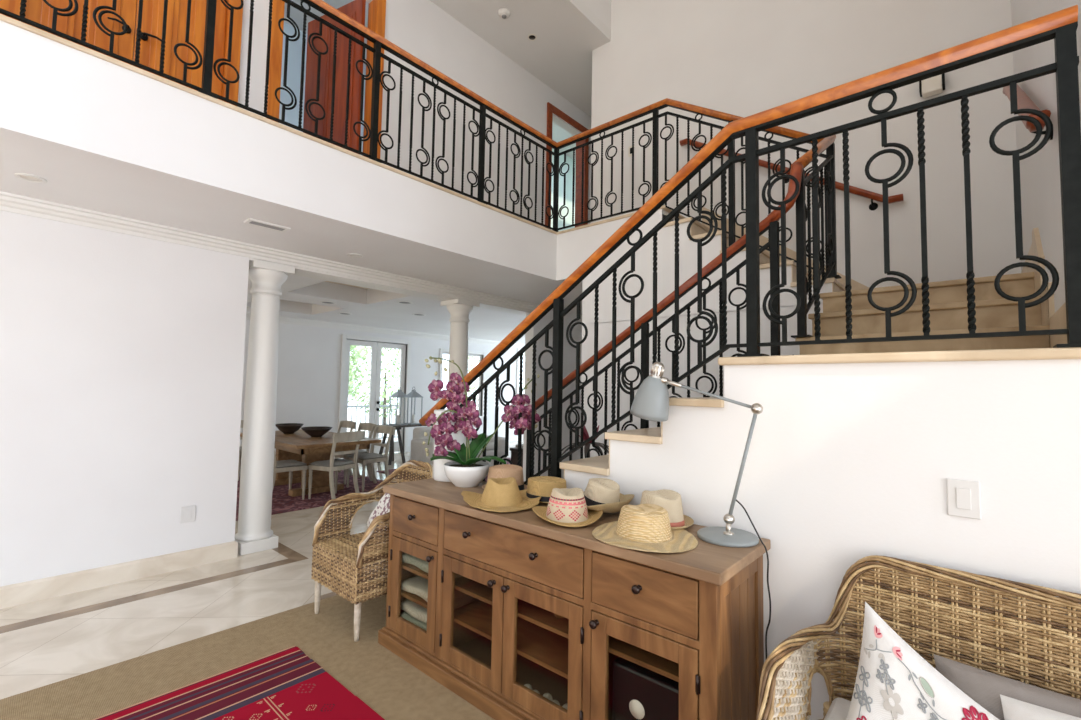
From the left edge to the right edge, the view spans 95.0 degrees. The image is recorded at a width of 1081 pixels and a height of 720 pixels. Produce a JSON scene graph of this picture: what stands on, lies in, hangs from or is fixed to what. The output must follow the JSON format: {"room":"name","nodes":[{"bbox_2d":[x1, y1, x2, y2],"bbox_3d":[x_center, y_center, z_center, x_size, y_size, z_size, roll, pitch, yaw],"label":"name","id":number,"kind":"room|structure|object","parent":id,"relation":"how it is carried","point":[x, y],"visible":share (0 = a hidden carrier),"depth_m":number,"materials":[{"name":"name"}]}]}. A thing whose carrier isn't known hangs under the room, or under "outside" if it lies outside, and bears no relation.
{"room":"entrance hall","nodes":[
{"label":"entrance hall","id":0,"kind":"room"},
{"bbox_2d":[0,210,248,586],"bbox_3d":[-4.179,0.211,2.692,0.160,2.740,4.550,-2,-4,41],"label":"wall","id":1,"kind":"structure","parent":0,"point":[122,355],"depth_m":3.69,"materials":[{"name":"white paint"}]},
{"bbox_2d":[0,541,237,608],"bbox_3d":[-4.186,1.509,2.618,0.182,0.140,4.572,-2,-4,41],"label":"baseboard","id":2,"kind":"structure","parent":1,"relation":"attached to","point":[16,594],"depth_m":3.64,"materials":[{"name":"beige stone"}]},
{"bbox_2d":[180,505,195,522],"bbox_3d":[-2.862,1.252,4.024,0.011,0.130,0.102,-2,-4,41],"label":"wall plate","id":3,"kind":"object","parent":1,"relation":"attached to","point":[188,513],"visible":1,"depth_m":4.02,"materials":[{"name":"white plastic"}]},
{"bbox_2d":[0,191,539,312],"bbox_3d":[-2.810,-0.975,4.115,0.120,0.120,8.360,-2,-4,41],"label":"crown molding","id":4,"kind":"structure","parent":1,"relation":"attached to","point":[9,202],"depth_m":4.29,"materials":[{"name":"white paint"}]},
{"bbox_2d":[20,21,365,155],"bbox_3d":[-3.234,-3.176,5.609,2.500,3.330,5.000,-2,-4,41],"label":"wall","id":5,"kind":"structure","parent":0,"point":[294,47],"depth_m":7.06,"materials":[{"name":"white paint"}]},
{"bbox_2d":[267,0,385,158],"bbox_3d":[-2.401,-2.749,5.135,0.984,2.448,1.105,-2,-4,41],"label":"door","id":6,"kind":"structure","parent":5,"relation":"in","point":[355,9],"depth_m":5.25,"materials":[{"name":"orange wood"}]},
{"bbox_2d":[0,414,522,699],"bbox_3d":[-2.976,2.236,12.454,27.000,0.140,21.000,-2,-4,41],"label":"floor","id":7,"kind":"structure","parent":0,"point":[40,655],"depth_m":3.26,"materials":[{"name":"stone"}]},
{"bbox_2d":[0,542,372,633],"bbox_3d":[-3.743,1.585,2.575,2.300,0.003,5.100,-2,-4,41],"label":"inlay","id":8,"kind":"object","parent":7,"relation":"on","point":[293,556],"visible":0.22,"depth_m":3.53,"materials":[{"name":"brown stone"}]},
{"bbox_2d":[0,581,494,719],"bbox_3d":[-0.872,1.504,0.355,5.052,0.008,4.748,-2,-4,41],"label":"sisal rug","id":9,"kind":"object","parent":7,"relation":"on","point":[388,684],"visible":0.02,"depth_m":2.57,"materials":[{"name":"beige carpet"}]},
{"bbox_2d":[93,646,384,719],"bbox_3d":[-1.259,1.541,1.252,2.281,0.007,2.188,-2,-4,41],"label":"rug","id":10,"kind":"object","parent":9,"relation":"on","point":[286,684],"visible":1,"depth_m":2.35,"materials":[{"name":"red fabric"}]},
{"bbox_2d":[311,460,432,641],"bbox_3d":[-1.074,1.186,3.305,0.650,0.958,0.640,-2,-4,41],"label":"wicker armchair","id":11,"kind":"object","parent":9,"relation":"on","point":[338,562],"visible":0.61,"depth_m":3.12,"materials":[{"name":"wicker"}]},
{"bbox_2d":[367,493,389,543],"bbox_3d":[-1.044,1.092,3.365,0.420,0.431,0.156,-2,-4,41],"label":"cushion","id":12,"kind":"object","parent":11,"relation":"on","point":[383,506],"visible":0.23,"depth_m":3.36,"materials":[{"name":"beige fabric"}]},
{"bbox_2d":[378,478,770,719],"bbox_3d":[-0.013,1.181,2.426,2.015,0.905,0.522,-2,-4,41],"label":"sideboard","id":13,"kind":"object","parent":9,"relation":"on","point":[497,581],"visible":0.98,"depth_m":2.10,"materials":[{"name":"brown wood"}]},
{"bbox_2d":[400,611,426,630],"bbox_3d":[-0.589,1.507,2.861,0.370,0.075,0.294,-2,-4,41],"label":"folded blanket","id":14,"kind":"object","parent":13,"relation":"on","point":[404,614],"visible":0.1,"depth_m":2.81,"materials":[{"name":"fabric"}]},
{"bbox_2d":[401,599,426,622],"bbox_3d":[-0.587,1.437,2.865,0.370,0.060,0.294,-2,-4,41],"label":"folded blanket","id":15,"kind":"object","parent":14,"relation":"on","point":[415,610],"visible":0.23,"depth_m":2.81,"materials":[{"name":"white fabric"}]},
{"bbox_2d":[401,589,426,608],"bbox_3d":[-0.543,1.360,2.915,0.455,0.018,0.425,-2,-4,41],"label":"shelf","id":16,"kind":"object","parent":13,"relation":"attached to","point":[415,598],"depth_m":2.80,"materials":[{"name":"brown wood"}]},
{"bbox_2d":[401,575,427,600],"bbox_3d":[-0.585,1.317,2.872,0.370,0.055,0.294,-2,-4,41],"label":"folded blanket","id":17,"kind":"object","parent":13,"relation":"on","point":[418,585],"visible":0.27,"depth_m":2.84,"materials":[{"name":"white fabric"}]},
{"bbox_2d":[402,562,427,578],"bbox_3d":[-0.540,1.205,2.924,0.455,0.018,0.425,-2,-4,41],"label":"shelf","id":18,"kind":"object","parent":13,"relation":"attached to","point":[409,567],"depth_m":2.81,"materials":[{"name":"brown wood"}]},
{"bbox_2d":[402,553,428,572],"bbox_3d":[-0.582,1.161,2.881,0.370,0.060,0.294,-2,-4,41],"label":"folded blanket","id":19,"kind":"object","parent":13,"relation":"on","point":[421,564],"visible":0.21,"depth_m":2.82,"materials":[{"name":"fabric"}]},
{"bbox_2d":[433,409,467,481],"bbox_3d":[-0.573,0.540,3.165,0.224,0.438,0.224,-2,-4,41],"label":"vase","id":20,"kind":"object","parent":13,"relation":"on","point":[439,474],"visible":0.3,"depth_m":3.07,"materials":[{"name":"white ceramic"}]},
{"bbox_2d":[422,356,540,487],"bbox_3d":[-0.358,0.368,3.017,0.716,0.772,0.345,1,-3,2],"label":"potted orchid","id":21,"kind":"object","parent":13,"relation":"on","point":[472,471],"visible":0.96,"depth_m":2.98,"materials":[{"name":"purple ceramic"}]},
{"bbox_2d":[461,477,540,511],"bbox_3d":[-0.196,0.670,2.525,0.411,0.134,0.435,2,-3,-14],"label":"straw hat","id":22,"kind":"object","parent":13,"relation":"on","point":[499,494],"visible":1,"depth_m":2.44,"materials":[{"name":"beige wicker"}]},
{"bbox_2d":[482,464,526,490],"bbox_3d":[-0.201,0.674,2.841,0.270,0.134,0.254,0,-4,21],"label":"straw hat","id":23,"kind":"object","parent":13,"relation":"on","point":[502,470],"visible":0.57,"depth_m":2.78,"materials":[{"name":"beige wicker"}]},
{"bbox_2d":[454,600,567,678],"bbox_3d":[-0.011,1.338,2.449,0.930,0.018,0.425,-2,-4,41],"label":"shelf","id":24,"kind":"object","parent":13,"relation":"attached to","point":[548,649],"depth_m":2.37,"materials":[{"name":"brown wood"}]},
{"bbox_2d":[454,576,568,638],"bbox_3d":[-0.008,1.175,2.458,0.930,0.018,0.425,-2,-4,41],"label":"shelf","id":25,"kind":"object","parent":13,"relation":"attached to","point":[543,618],"depth_m":2.29,"materials":[{"name":"brown wood"}]},
{"bbox_2d":[523,476,566,502],"bbox_3d":[0.033,0.679,2.615,0.260,0.106,0.244,-2,-4,41],"label":"straw hat","id":26,"kind":"object","parent":13,"relation":"on","point":[537,486],"visible":0.66,"depth_m":2.54,"materials":[{"name":"beige wicker"}]},
{"bbox_2d":[543,693,552,700],"bbox_3d":[0.030,1.492,2.178,0.047,0.048,0.048,-2,-4,41],"label":"decorative ball","id":27,"kind":"object","parent":13,"relation":"on","point":[546,695],"visible":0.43,"depth_m":2.17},
{"bbox_2d":[554,613,565,618],"bbox_3d":[0.094,1.125,2.235,0.084,0.060,0.084,-2,-4,41],"label":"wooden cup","id":28,"kind":"object","parent":13,"relation":"on","point":[555,615],"visible":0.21,"depth_m":2.20,"materials":[{"name":"brown wood"}]},
{"bbox_2d":[532,488,602,526],"bbox_3d":[0.121,0.647,2.246,0.319,0.127,0.340,1,-3,-6],"label":"straw hat","id":29,"kind":"object","parent":13,"relation":"on","point":[567,507],"visible":0.97,"depth_m":2.17,"materials":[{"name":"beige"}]},
{"bbox_2d":[583,478,633,512],"bbox_3d":[0.292,0.640,2.361,0.291,0.135,0.319,3,-4,-36],"label":"straw hat","id":30,"kind":"object","parent":13,"relation":"on","point":[604,494],"visible":0.85,"depth_m":2.29,"materials":[{"name":"beige wicker"}]},
{"bbox_2d":[609,636,678,681],"bbox_3d":[0.539,1.140,1.980,0.495,0.018,0.425,-2,-4,41],"label":"shelf","id":31,"kind":"object","parent":13,"relation":"attached to","point":[665,667],"depth_m":1.86,"materials":[{"name":"brown wood"}]},
{"bbox_2d":[592,504,697,552],"bbox_3d":[0.415,0.648,1.989,0.405,0.123,0.430,2,-3,-19],"label":"straw hat","id":32,"kind":"object","parent":13,"relation":"on","point":[641,527],"visible":0.99,"depth_m":1.90,"materials":[{"name":"beige wicker"}]},
{"bbox_2d":[612,657,678,719],"bbox_3d":[0.491,1.346,1.925,0.335,0.328,0.278,-2,-4,41],"label":"box","id":33,"kind":"object","parent":13,"relation":"on","point":[639,692],"visible":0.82,"depth_m":1.85,"materials":[{"name":"black"}]},
{"bbox_2d":[640,489,693,529],"bbox_3d":[0.530,0.647,2.181,0.272,0.138,0.290,2,-3,-16],"label":"straw hat","id":34,"kind":"object","parent":13,"relation":"on","point":[670,500],"visible":0.66,"depth_m":2.11,"materials":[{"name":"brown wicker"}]},
{"bbox_2d":[630,362,770,658],"bbox_3d":[0.641,0.817,2.074,0.614,1.627,0.244,-2,-4,41],"label":"desk lamp","id":35,"kind":"object","parent":13,"relation":"on","point":[651,399],"visible":0.95,"depth_m":2.03,"materials":[{"name":"grey metal"}]},
{"bbox_2d":[650,362,664,377],"bbox_3d":[0.525,0.050,2.229,0.071,0.082,0.064,-2,-4,41],"label":"socket","id":36,"kind":"object","parent":35,"relation":"attached to","point":[657,370],"depth_m":2.20,"materials":[{"name":"silver metal"}]},
{"bbox_2d":[756,555,1080,719],"bbox_3d":[1.480,1.108,0.994,1.846,0.938,0.673,-2,-4,41],"label":"wicker sofa","id":37,"kind":"object","parent":9,"relation":"on","point":[785,694],"visible":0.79,"depth_m":1.56,"materials":[{"name":"wicker"}]},
{"bbox_2d":[824,697,850,719],"bbox_3d":[1.474,1.166,0.970,1.680,0.084,0.555,-2,-4,41],"label":"seat cushion","id":38,"kind":"object","parent":37,"relation":"on","point":[839,707],"visible":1,"depth_m":1.64,"materials":[{"name":"white fabric"}]},
{"bbox_2d":[846,602,998,719],"bbox_3d":[1.082,1.088,1.410,0.239,0.636,0.383,4,-4,-39],"label":"cushion","id":39,"kind":"object","parent":38,"relation":"on","point":[893,682],"visible":1,"depth_m":1.44,"materials":[{"name":"white fabric"}]},
{"bbox_2d":[934,654,1080,719],"bbox_3d":[1.423,1.067,1.295,0.620,0.311,0.198,-2,-4,41],"label":"cushion","id":40,"kind":"object","parent":38,"relation":"on","point":[985,688],"visible":0.57,"depth_m":1.41,"materials":[{"name":"grey fabric"}]},
{"bbox_2d":[1000,694,1080,719],"bbox_3d":[1.415,1.063,1.150,0.500,0.376,0.222,-2,-4,41],"label":"cushion","id":41,"kind":"object","parent":38,"relation":"on","point":[1013,709],"visible":1,"depth_m":1.32,"materials":[{"name":"white fabric"}]},
{"bbox_2d":[235,260,294,554],"bbox_3d":[-2.602,0.419,4.604,0.356,2.600,0.356,-2,-4,41],"label":"column","id":42,"kind":"structure","parent":7,"relation":"on","point":[255,534],"depth_m":4.51,"materials":[{"name":"white paint"}]},
{"bbox_2d":[249,260,529,314],"bbox_3d":[-1.460,-0.866,5.954,0.280,0.160,3.810,-2,-4,41],"label":"beam","id":43,"kind":"structure","parent":42,"relation":"on","point":[298,272],"depth_m":5.61,"materials":[{"name":"white paint"}]},
{"bbox_2d":[236,470,383,520],"bbox_3d":[-3.689,1.850,7.255,3.000,0.008,2.420,-2,-4,41],"label":"rug","id":44,"kind":"object","parent":7,"relation":"on","point":[282,502],"visible":0.21,"depth_m":6.61,"materials":[{"name":"red carpet"}]},
{"bbox_2d":[238,420,243,480],"bbox_3d":[-4.672,1.426,7.937,0.537,0.892,0.500,-2,-4,41],"label":"dining chair","id":45,"kind":"object","parent":44,"relation":"on","point":[242,421],"visible":0.12,"depth_m":7.61,"materials":[{"name":"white wood"}]},
{"bbox_2d":[272,449,307,499],"bbox_3d":[-3.373,1.360,6.389,0.500,0.892,0.537,-2,-4,41],"label":"dining chair","id":46,"kind":"object","parent":44,"relation":"on","point":[290,466],"visible":0.52,"depth_m":6.37,"materials":[{"name":"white wood"}]},
{"bbox_2d":[240,429,381,496],"bbox_3d":[-3.428,1.475,7.180,2.210,0.742,1.150,-2,-4,41],"label":"dining table","id":47,"kind":"object","parent":44,"relation":"on","point":[300,446],"visible":0.62,"depth_m":6.80,"materials":[{"name":"brown wood"}]},
{"bbox_2d":[275,423,303,433],"bbox_3d":[-3.816,1.045,7.519,0.400,0.140,0.400,-2,-4,41],"label":"wooden bowl","id":48,"kind":"object","parent":47,"relation":"on","point":[286,428],"visible":0.98,"depth_m":7.42,"materials":[{"name":"brown wood"}]},
{"bbox_2d":[301,426,331,436],"bbox_3d":[-3.224,1.038,7.133,0.420,0.130,0.420,-2,-4,41],"label":"wooden bowl","id":49,"kind":"object","parent":47,"relation":"on","point":[315,431],"visible":1,"depth_m":7.04,"materials":[{"name":"brown wood"}]},
{"bbox_2d":[308,431,364,498],"bbox_3d":[-2.698,1.382,6.557,0.537,0.892,0.500,-1,-4,27],"label":"dining chair","id":50,"kind":"object","parent":44,"relation":"on","point":[331,465],"visible":0.91,"depth_m":6.45,"materials":[{"name":"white wood"}]},
{"bbox_2d":[335,421,355,475],"bbox_3d":[-3.409,1.464,8.195,0.500,0.892,0.537,-2,-4,41],"label":"dining chair","id":51,"kind":"object","parent":44,"relation":"on","point":[346,424],"visible":0.27,"depth_m":8.41,"materials":[{"name":"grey wood"}]},
{"bbox_2d":[334,423,375,484],"bbox_3d":[-2.928,1.448,7.774,0.500,0.892,0.537,-2,-4,41],"label":"dining chair","id":52,"kind":"object","parent":44,"relation":"on","point":[362,426],"visible":0.38,"depth_m":7.76,"materials":[{"name":"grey wood"}]},
{"bbox_2d":[346,425,395,491],"bbox_3d":[-2.503,1.429,7.321,0.500,0.892,0.537,-2,-4,39],"label":"dining chair","id":53,"kind":"object","parent":44,"relation":"on","point":[363,458],"visible":0.91,"depth_m":7.28,"materials":[{"name":"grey wood"}]},
{"bbox_2d":[349,346,400,424],"bbox_3d":[-5.734,0.663,18.338,3.433,3.658,3.494,-2,-4,41],"label":"tree","id":54,"kind":"object","parent":7,"relation":"on","point":[384,394],"visible":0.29,"depth_m":17.92,"materials":[{"name":"green plant"}]},
{"bbox_2d":[377,424,432,464],"bbox_3d":[-2.563,1.669,10.033,0.444,0.742,2.050,-2,-4,41],"label":"trestle table","id":55,"kind":"object","parent":7,"relation":"on","point":[398,427],"visible":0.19,"depth_m":9.62,"materials":[{"name":"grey wood"}]},
{"bbox_2d":[389,387,408,424],"bbox_3d":[-2.797,0.902,9.794,0.276,0.754,0.276,-2,-4,41],"label":"lantern","id":56,"kind":"object","parent":55,"relation":"on","point":[399,394],"visible":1,"depth_m":9.76,"materials":[{"name":"grey metal"}]},
{"bbox_2d":[397,415,400,423],"bbox_3d":[-2.802,1.174,9.779,0.080,0.170,0.080,-2,-4,41],"label":"candle","id":57,"kind":"object","parent":56,"relation":"on","point":[398,416],"depth_m":9.75,"materials":[{"name":"white wax"}]},
{"bbox_2d":[403,388,422,424],"bbox_3d":[-2.580,0.920,10.042,0.276,0.754,0.276,-2,-4,41],"label":"lantern","id":58,"kind":"object","parent":55,"relation":"on","point":[413,394],"visible":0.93,"depth_m":10.01,"materials":[{"name":"grey metal"}]},
{"bbox_2d":[348,404,477,438],"bbox_3d":[-3.155,1.784,14.846,0.040,0.910,7.700,-2,-4,41],"label":"terrace railing","id":59,"kind":"object","parent":7,"relation":"on","point":[356,406],"visible":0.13,"depth_m":13.50,"materials":[{"name":"grey metal"}]},
{"bbox_2d":[376,458,510,481],"bbox_3d":[-0.952,1.993,8.892,2.550,0.008,2.900,-2,-4,41],"label":"rug","id":60,"kind":"object","parent":7,"relation":"on","point":[390,470],"visible":0.14,"depth_m":8.62,"materials":[{"name":"red carpet"}]},
{"bbox_2d":[410,427,506,473],"bbox_3d":[-1.412,1.561,8.595,0.970,0.780,1.440,-2,-4,41],"label":"sofa","id":61,"kind":"object","parent":60,"relation":"on","point":[418,453],"visible":0.24,"depth_m":8.32,"materials":[{"name":"fabric"}]},
{"bbox_2d":[469,440,493,450],"bbox_3d":[-1.161,1.503,8.725,0.680,0.120,0.500,-2,-4,41],"label":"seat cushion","id":62,"kind":"object","parent":61,"relation":"on","point":[490,446],"depth_m":8.57,"materials":[{"name":"white fabric"}]},
{"bbox_2d":[509,447,522,467],"bbox_3d":[-0.045,1.746,8.680,0.545,0.430,0.890,-2,-4,41],"label":"trunk","id":63,"kind":"object","parent":60,"relation":"on","point":[514,451],"visible":0.11,"depth_m":8.45,"materials":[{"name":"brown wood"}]},
{"bbox_2d":[440,299,479,404],"bbox_3d":[-1.065,0.547,6.351,0.356,2.600,0.356,-2,-4,41],"label":"column","id":64,"kind":"structure","parent":7,"relation":"on","point":[459,310],"depth_m":6.29,"materials":[{"name":"white paint"}]},
{"bbox_2d":[562,426,608,457],"bbox_3d":[0.439,1.181,4.472,0.588,1.171,0.571,-2,-4,41],"label":"potted plant","id":65,"kind":"object","parent":7,"relation":"on","point":[585,433],"visible":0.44,"depth_m":4.42,"materials":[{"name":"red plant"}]},
{"bbox_2d":[559,207,1080,719],"bbox_3d":[1.324,-0.024,3.711,3.462,3.520,3.052,-2,-4,41],"label":"staircase","id":66,"kind":"structure","parent":7,"relation":"on","point":[854,448],"depth_m":1.87,"materials":[{"name":"white paint"}]},
{"bbox_2d":[526,135,835,484],"bbox_3d":[1.053,-0.170,3.984,2.210,3.101,1.115,-2,-4,41],"label":"stair railing","id":67,"kind":"object","parent":66,"relation":"on","point":[803,213],"visible":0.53,"depth_m":3.33,"materials":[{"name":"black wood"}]},
{"bbox_2d":[419,5,1080,484],"bbox_3d":[0.394,0.120,2.549,3.346,2.334,0.100,-2,-4,41],"label":"stair railing","id":68,"kind":"object","parent":66,"relation":"on","point":[1061,26],"visible":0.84,"depth_m":1.95,"materials":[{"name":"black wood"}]},
{"bbox_2d":[947,478,980,519],"bbox_3d":[1.378,0.452,1.614,0.083,0.120,0.013,-2,-4,41],"label":"light switch","id":69,"kind":"object","parent":66,"relation":"attached to","point":[963,496],"visible":1,"depth_m":1.61,"materials":[{"name":"white plastic"}]},
{"bbox_2d":[0,20,674,314],"bbox_3d":[-1.185,-1.272,4.069,2.638,0.525,10.400,-2,-4,41],"label":"wall","id":70,"kind":"structure","parent":0,"point":[104,136],"depth_m":3.37,"materials":[{"name":"white paint"}]},
{"bbox_2d":[14,173,46,182],"bbox_3d":[-3.086,-1.100,3.000,0.140,0.008,0.140,-2,-4,41],"label":"ceiling light","id":71,"kind":"object","parent":70,"relation":"attached to","point":[24,176],"visible":1,"depth_m":2.99,"materials":[{"name":"white"}]},
{"bbox_2d":[243,218,289,232],"bbox_3d":[-2.101,-1.034,3.810,0.130,0.012,0.290,-2,-4,41],"label":"air vent","id":72,"kind":"object","parent":70,"relation":"in","point":[250,221],"visible":1,"depth_m":3.79,"materials":[{"name":"white metal"}]},
{"bbox_2d":[347,253,362,257],"bbox_3d":[-1.746,-0.981,4.661,0.140,0.008,0.140,-2,-4,41],"label":"ceiling light","id":73,"kind":"object","parent":70,"relation":"attached to","point":[353,255],"visible":1,"depth_m":4.66,"materials":[{"name":"white"}]},
{"bbox_2d":[0,14,684,234],"bbox_3d":[-1.091,-1.551,4.006,2.475,0.027,10.400,-2,-4,41],"label":"floor","id":74,"kind":"structure","parent":0,"point":[3,18],"depth_m":3.25,"materials":[{"name":"beige stone"}]},
{"bbox_2d":[0,0,840,278],"bbox_3d":[-1.040,-1.745,2.187,2.860,1.938,6.918,-2,-4,41],"label":"balcony railing","id":75,"kind":"object","parent":74,"relation":"on","point":[379,42],"visible":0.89,"depth_m":4.21,"materials":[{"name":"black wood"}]},
{"bbox_2d":[325,281,369,288],"bbox_3d":[-2.222,-1.177,8.707,5.040,0.270,16.000,-2,-4,41],"label":"ceiling","id":76,"kind":"structure","parent":0,"point":[325,281],"depth_m":7.41,"materials":[{"name":"white paint"}]},
{"bbox_2d":[348,345,367,402],"bbox_3d":[-6.464,0.126,14.455,2.668,4.258,2.660,-2,-4,41],"label":"tree","id":77,"kind":"object","parent":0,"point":[353,357],"visible":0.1,"depth_m":14.77,"materials":[{"name":"green plant"}]},
{"bbox_2d":[239,320,522,454],"bbox_3d":[-3.471,0.572,11.011,0.160,3.000,14.000,-2,-4,41],"label":"wall","id":78,"kind":"structure","parent":0,"point":[309,357],"depth_m":9.95,"materials":[{"name":"white paint"}]},
{"bbox_2d":[338,334,410,458],"bbox_3d":[-3.620,0.782,10.806,0.195,2.550,1.660,-2,-4,41],"label":"door","id":79,"kind":"structure","parent":78,"relation":"in","point":[376,344],"depth_m":10.79,"materials":[{"name":"white wood"}]},
{"bbox_2d":[246,312,524,347],"bbox_3d":[-3.352,-0.629,10.994,0.100,0.120,14.000,-2,-4,41],"label":"crown molding","id":80,"kind":"structure","parent":78,"relation":"attached to","point":[286,320],"depth_m":10.67,"materials":[{"name":"white paint"}]},
{"bbox_2d":[334,436,522,458],"bbox_3d":[-3.429,2.002,10.869,0.020,0.130,14.000,-2,-4,41],"label":"baseboard","id":81,"kind":"structure","parent":78,"relation":"attached to","point":[511,439],"depth_m":13.83,"materials":[{"name":"white"}]},
{"bbox_2d":[438,348,485,418],"bbox_3d":[-2.013,0.635,12.625,0.220,1.750,1.490,-2,-4,41],"label":"window","id":82,"kind":"structure","parent":78,"relation":"in","point":[442,351],"depth_m":13.06,"materials":[{"name":"white"}]},
{"bbox_2d":[516,347,524,393],"bbox_3d":[-0.283,0.784,14.594,0.220,2.240,1.340,-2,-4,41],"label":"window","id":83,"kind":"structure","parent":78,"relation":"in","point":[518,348],"depth_m":14.12,"materials":[{"name":"white glass"}]},
{"bbox_2d":[247,275,525,343],"bbox_3d":[-1.635,-0.865,9.502,4.660,0.240,14.000,-2,-4,41],"label":"ceiling","id":84,"kind":"structure","parent":0,"point":[301,297],"depth_m":8.58,"materials":[{"name":"white paint"}]},
{"bbox_2d":[320,301,335,303],"bbox_3d":[-3.263,-0.879,7.600,0.240,0.008,0.240,-2,-4,41],"label":"recessed light","id":85,"kind":"object","parent":84,"relation":"in","point":[324,302],"visible":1,"depth_m":7.59,"materials":[{"name":"white metal"}]},
{"bbox_2d":[397,301,412,303],"bbox_3d":[-2.050,-0.865,7.480,0.240,0.008,0.240,-2,-4,41],"label":"recessed light","id":86,"kind":"object","parent":84,"relation":"in","point":[399,302],"visible":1,"depth_m":7.46,"materials":[{"name":"white metal"}]},
{"bbox_2d":[238,0,590,230],"bbox_3d":[-1.736,-3.084,6.753,2.040,3.330,13.500,-2,-4,41],"label":"wall","id":87,"kind":"structure","parent":0,"point":[421,28],"depth_m":6.03,"materials":[{"name":"white paint"}]},
{"bbox_2d":[0,0,242,106],"bbox_3d":[-3.070,-2.839,3.773,0.190,2.448,1.370,-2,-4,41],"label":"door","id":88,"kind":"structure","parent":87,"relation":"in","point":[38,11],"depth_m":3.83,"materials":[{"name":"orange wood"}]},
{"bbox_2d":[545,102,588,228],"bbox_3d":[0.361,-2.554,7.677,0.190,2.448,1.020,-2,-4,41],"label":"door","id":89,"kind":"structure","parent":87,"relation":"in","point":[551,109],"depth_m":7.94,"materials":[{"name":"red wood"}]},
{"bbox_2d":[284,0,575,160],"bbox_3d":[-2.210,-4.779,7.293,1.900,0.100,13.500,-2,-4,41],"label":"ceiling","id":90,"kind":"structure","parent":0,"point":[559,134],"depth_m":6.93,"materials":[{"name":"paint"}]},
{"bbox_2d":[444,461,489,487],"bbox_3d":[-0.444,0.687,2.974,0.274,0.128,0.274,-2,-4,41],"label":"bowl","id":91,"kind":"object","parent":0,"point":[467,474],"depth_m":2.88,"materials":[{"name":"white ceramic"}]},
{"bbox_2d":[468,356,478,406],"bbox_3d":[-2.087,0.767,22.599,3.603,4.068,3.690,-2,-4,41],"label":"tree","id":92,"kind":"object","parent":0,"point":[469,358],"visible":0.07,"depth_m":22.44,"materials":[{"name":"green plant"}]},
{"bbox_2d":[430,0,610,116],"bbox_3d":[-1.558,-4.320,4.620,1.380,0.140,10.400,-2,-4,41],"label":"ceiling","id":93,"kind":"structure","parent":0,"point":[567,32],"depth_m":6.29,"materials":[{"name":"paint"}]},
{"bbox_2d":[498,8,509,18],"bbox_3d":[-0.435,-4.127,5.925,0.150,0.056,0.150,-2,-4,41],"label":"smoke detector","id":94,"kind":"object","parent":93,"relation":"attached to","point":[504,13],"visible":1,"depth_m":5.89,"materials":[{"name":"white plastic"}]},
{"bbox_2d":[527,34,536,40],"bbox_3d":[-0.106,-4.122,6.329,0.120,0.008,0.120,-2,-4,41],"label":"recessed light","id":95,"kind":"object","parent":93,"relation":"in","point":[531,37],"visible":1,"depth_m":6.33,"materials":[{"name":"beige plastic"}]},
{"bbox_2d":[523,309,581,480],"bbox_3d":[2.752,0.723,9.629,1.450,2.760,7.850,-2,-4,41],"label":"wall","id":96,"kind":"structure","parent":0,"point":[569,353],"depth_m":7.52,"materials":[{"name":"white paint"}]},
{"bbox_2d":[581,0,610,29],"bbox_3d":[-1.760,-5.201,3.481,0.140,1.480,8.330,-2,-4,41],"label":"wall","id":97,"kind":"structure","parent":0,"point":[601,9],"depth_m":6.24,"materials":[{"name":"white paint"}]},
{"bbox_2d":[580,263,822,457],"bbox_3d":[1.770,0.412,4.188,3.440,2.720,0.140,-2,-4,41],"label":"wall","id":98,"kind":"structure","parent":0,"point":[644,301],"depth_m":4.84,"materials":[{"name":"white paint"}]},
{"bbox_2d":[590,0,1020,287],"bbox_3d":[2.206,-1.966,5.192,3.990,7.600,0.180,-2,-4,41],"label":"wall","id":99,"kind":"structure","parent":0,"point":[742,58],"depth_m":4.62,"materials":[{"name":"white paint"}]},
{"bbox_2d":[628,146,631,156],"bbox_3d":[1.112,-2.562,6.067,0.080,0.130,0.015,-2,-4,41],"label":"wall plate","id":100,"kind":"object","parent":99,"relation":"attached to","point":[629,147],"visible":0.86,"depth_m":6.08,"materials":[{"name":"beige plastic"}]},
{"bbox_2d":[680,138,903,209],"bbox_3d":[2.331,-1.893,4.884,2.000,1.177,0.109,-2,-4,41],"label":"wall handrail","id":101,"kind":"object","parent":99,"relation":"attached to","point":[840,186],"visible":0.48,"depth_m":4.40,"materials":[{"name":"red wood"}]},
{"bbox_2d":[919,73,944,97],"bbox_3d":[3.240,-2.281,4.099,0.164,0.180,0.130,-2,-4,41],"label":"wall lamp","id":102,"kind":"object","parent":99,"relation":"attached to","point":[934,85],"visible":0.77,"depth_m":4.05,"materials":[{"name":"beige plastic"}]},
{"bbox_2d":[1011,0,1080,311],"bbox_3d":[2.844,-2.095,2.760,0.180,7.600,3.000,-2,-4,41],"label":"wall","id":103,"kind":"structure","parent":0,"point":[1041,209],"depth_m":2.47,"materials":[{"name":"white paint"}]},
{"bbox_2d":[1003,84,1052,139],"bbox_3d":[2.620,-1.409,2.685,0.092,0.986,1.727,-2,-4,41],"label":"wall handrail","id":104,"kind":"object","parent":103,"relation":"attached to","point":[1023,101],"visible":0.58,"depth_m":2.38,"materials":[{"name":"red wood"}]},
{"bbox_2d":[1076,0,1080,105],"bbox_3d":[2.750,-2.213,0.731,2.720,7.600,0.180,-2,-4,41],"label":"wall","id":105,"kind":"structure","parent":0,"point":[1078,2],"depth_m":1.60,"materials":[{"name":"white paint"}]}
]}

